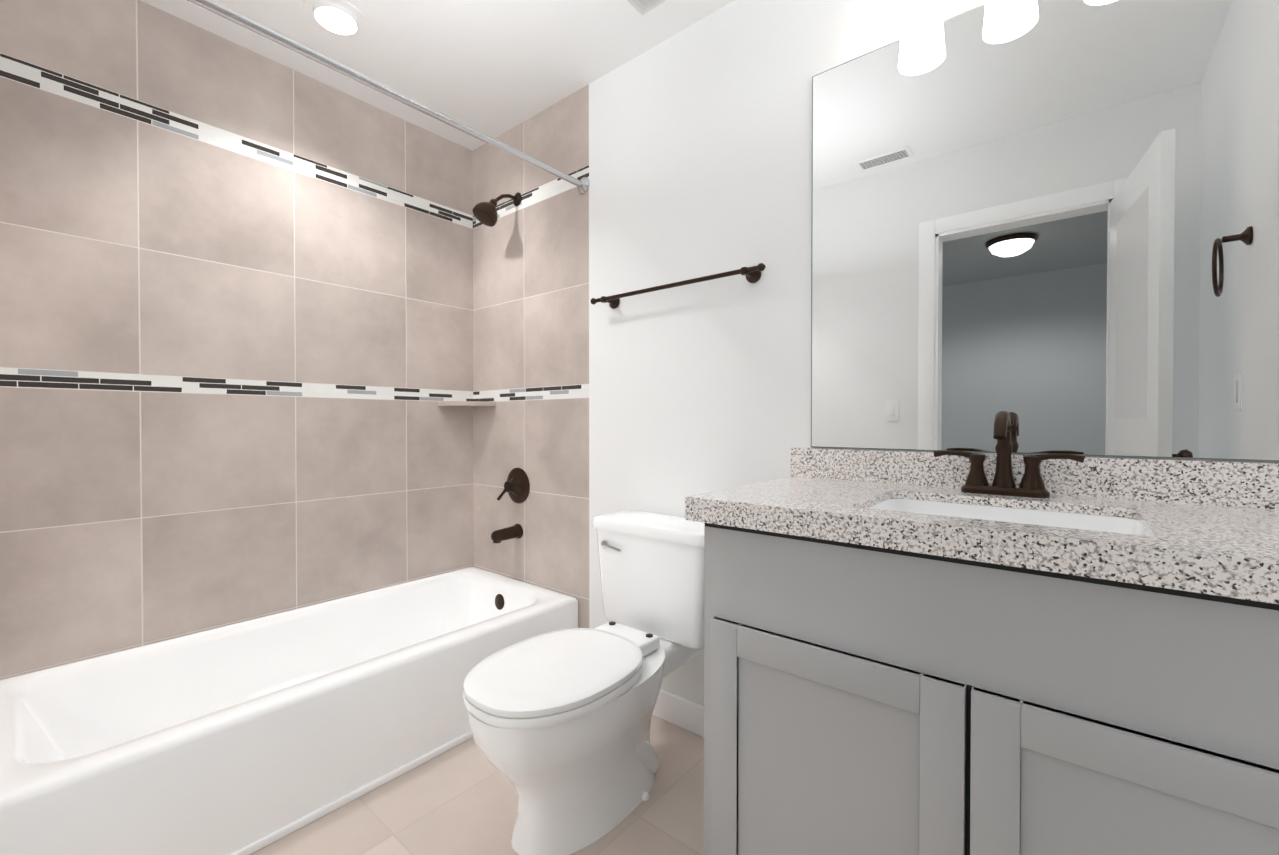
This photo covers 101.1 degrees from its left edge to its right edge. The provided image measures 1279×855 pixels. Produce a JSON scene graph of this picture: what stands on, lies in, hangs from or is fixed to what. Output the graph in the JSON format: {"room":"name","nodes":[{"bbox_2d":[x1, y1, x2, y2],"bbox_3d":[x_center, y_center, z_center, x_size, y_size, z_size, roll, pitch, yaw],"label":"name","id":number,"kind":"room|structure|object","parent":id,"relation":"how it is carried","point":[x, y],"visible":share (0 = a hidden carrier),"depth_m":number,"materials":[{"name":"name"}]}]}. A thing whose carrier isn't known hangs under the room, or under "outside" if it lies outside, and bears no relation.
{"room":"bathroom","nodes":[
{"label":"bathroom","id":0,"kind":"room"},
{"bbox_2d":[0,367,472,400],"bbox_3d":[-1.330,-0.148,2.044,0.001,0.054,1.556,0,1,39],"label":"mosaic","id":1,"kind":"object","parent":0,"point":[29,378],"visible":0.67,"depth_m":1.82},
{"bbox_2d":[0,76,472,391],"bbox_3d":[-1.330,-0.583,2.040,0.001,0.816,1.556,0,1,39],"label":"wall tile","id":2,"kind":"structure","parent":0,"point":[130,245],"depth_m":1.82,"materials":[{"name":"beige tile"}]},
{"bbox_2d":[0,53,472,228],"bbox_3d":[-1.330,-1.023,2.035,0.001,0.064,1.556,0,1,39],"label":"mosaic","id":3,"kind":"object","parent":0,"point":[18,70],"visible":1,"depth_m":1.82},
{"bbox_2d":[0,0,472,215],"bbox_3d":[-1.330,-1.217,2.033,0.001,0.324,1.556,0,1,39],"label":"wall tile","id":4,"kind":"structure","parent":0,"point":[141,51],"depth_m":1.87,"materials":[{"name":"beige tile"}]},
{"bbox_2d":[0,387,473,679],"bbox_3d":[-1.330,0.462,2.050,0.001,1.166,1.556,0,1,39],"label":"wall tile","id":5,"kind":"structure","parent":0,"point":[131,519],"depth_m":1.82,"materials":[{"name":"beige tile"}]},
{"bbox_2d":[140,0,734,150],"bbox_3d":[-0.280,-1.370,1.168,2.720,0.001,1.556,0,1,39],"label":"ceiling","id":6,"kind":"structure","parent":0,"point":[494,68],"depth_m":1.90,"materials":[{"name":"paint"}]},
{"bbox_2d":[303,0,367,36],"bbox_3d":[-1.014,-1.367,1.758,0.188,0.018,0.188,0,1,39],"label":"recessed light","id":7,"kind":"object","parent":6,"relation":"in","point":[344,18],"visible":1,"depth_m":1.75,"materials":[{"name":"white paint"}]},
{"bbox_2d":[627,0,665,14],"bbox_3d":[0.033,-1.366,1.517,0.330,0.014,0.330,0,1,39],"label":"ceiling vent","id":8,"kind":"object","parent":6,"relation":"in","point":[642,7],"visible":1,"depth_m":1.70,"materials":[{"name":"white"}]},
{"bbox_2d":[251,715,703,854],"bbox_3d":[-0.280,1.054,1.193,2.720,0.001,1.556,0,1,39],"label":"floor","id":9,"kind":"structure","parent":0,"point":[460,799],"depth_m":1.43,"materials":[{"name":"tile"}]},
{"bbox_2d":[0,567,577,854],"bbox_3d":[-1.031,0.875,1.808,0.769,0.346,1.550,0,1,39],"label":"bathtub","id":10,"kind":"object","parent":9,"relation":"on","point":[249,737],"visible":0.9,"depth_m":1.51,"materials":[{"name":"white ceramic"}]},
{"bbox_2d":[463,511,703,854],"bbox_3d":[-0.114,0.680,1.516,0.480,0.741,0.813,0,1,39],"label":"toilet","id":11,"kind":"object","parent":9,"relation":"on","point":[559,721],"visible":0.96,"depth_m":1.37,"materials":[{"name":"white ceramic"}]},
{"bbox_2d":[652,689,703,736],"bbox_3d":[0.116,0.997,1.865,0.946,0.100,0.013,0,1,39],"label":"baseboard","id":12,"kind":"structure","parent":9,"relation":"on","point":[688,715],"depth_m":1.82,"materials":[{"name":"white paint"}]},
{"bbox_2d":[685,411,1278,854],"bbox_3d":[0.679,0.510,1.032,1.033,1.091,0.573,0,1,39],"label":"bathroom vanity","id":13,"kind":"object","parent":9,"relation":"on","point":[1003,651],"visible":1,"depth_m":0.84,"materials":[{"name":"grey wood"}]},
{"bbox_2d":[472,84,588,215],"bbox_3d":[-0.520,-1.220,2.374,0.820,0.324,0.001,0,1,39],"label":"wall tile","id":14,"kind":"structure","parent":0,"point":[556,135],"depth_m":2.32,"materials":[{"name":"beige tile"}]},
{"bbox_2d":[473,384,588,401],"bbox_3d":[-0.520,-0.151,2.385,0.820,0.054,0.001,0,1,39],"label":"mosaic","id":15,"kind":"object","parent":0,"point":[563,392],"visible":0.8,"depth_m":2.34},
{"bbox_2d":[473,186,588,391],"bbox_3d":[-0.520,-0.586,2.380,0.820,0.816,0.001,0,1,39],"label":"wall tile","id":16,"kind":"structure","parent":0,"point":[530,296],"depth_m":2.34,"materials":[{"name":"beige tile"}]},
{"bbox_2d":[187,0,588,193],"bbox_3d":[-0.720,-0.975,1.534,0.066,0.066,1.554,0,1,39],"label":"shower rod","id":17,"kind":"object","parent":16,"relation":"attached to","point":[254,26],"visible":1,"depth_m":1.48,"materials":[{"name":"silver metal"}]},
{"bbox_2d":[473,165,588,227],"bbox_3d":[-0.520,-1.026,2.376,0.820,0.064,0.001,0,1,39],"label":"mosaic","id":18,"kind":"object","parent":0,"point":[547,190],"visible":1,"depth_m":2.31},
{"bbox_2d":[472,192,521,226],"bbox_3d":[-0.635,-0.979,2.328,0.109,0.188,0.219,0,1,39],"label":"shower head","id":19,"kind":"object","parent":18,"relation":"attached to","point":[485,213],"visible":1,"depth_m":2.28},
{"bbox_2d":[473,397,589,627],"bbox_3d":[-0.520,0.459,2.391,0.820,1.166,0.001,0,1,39],"label":"wall tile","id":20,"kind":"structure","parent":0,"point":[543,444],"depth_m":2.33,"materials":[{"name":"beige tile"}]},
{"bbox_2d":[438,401,495,406],"bbox_3d":[-0.823,-0.113,2.510,0.190,0.020,0.190,0,1,39],"label":"corner shelf","id":21,"kind":"object","parent":20,"relation":"attached to","point":[465,403],"visible":0.98,"depth_m":2.47,"materials":[{"name":"ceramic"}]},
{"bbox_2d":[491,524,522,542],"bbox_3d":[-0.601,0.477,2.368,0.068,0.068,0.138,0,1,39],"label":"tub spout","id":22,"kind":"object","parent":20,"relation":"attached to","point":[507,533],"visible":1,"depth_m":2.35,"materials":[{"name":"brown metal"}]},
{"bbox_2d":[497,468,529,502],"bbox_3d":[-0.581,0.267,2.390,0.164,0.164,0.073,0,1,39],"label":"shower valve","id":23,"kind":"object","parent":20,"relation":"attached to","point":[517,486],"visible":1,"depth_m":2.38,"materials":[{"name":"brown metal"}]},
{"bbox_2d":[589,0,1278,705],"bbox_3d":[0.531,-0.162,1.521,1.900,2.424,0.001,0,1,39],"label":"wall","id":24,"kind":"structure","parent":0,"point":[701,148],"depth_m":1.77,"materials":[{"name":"paint"}]},
{"bbox_2d":[590,263,765,308],"bbox_3d":[0.109,-0.482,1.816,0.726,0.052,0.074,0,1,39],"label":"towel rail","id":25,"kind":"object","parent":24,"relation":"attached to","point":[753,274],"visible":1,"depth_m":1.73,"materials":[{"name":"brown metal"}]},
{"bbox_2d":[811,0,1278,461],"bbox_3d":[0.849,-0.478,1.250,0.897,1.078,0.006,0,1,39],"label":"mirror","id":26,"kind":"object","parent":24,"relation":"attached to","point":[1050,226],"visible":1,"depth_m":1.18,"materials":[{"name":"grey mirror"}]}
]}

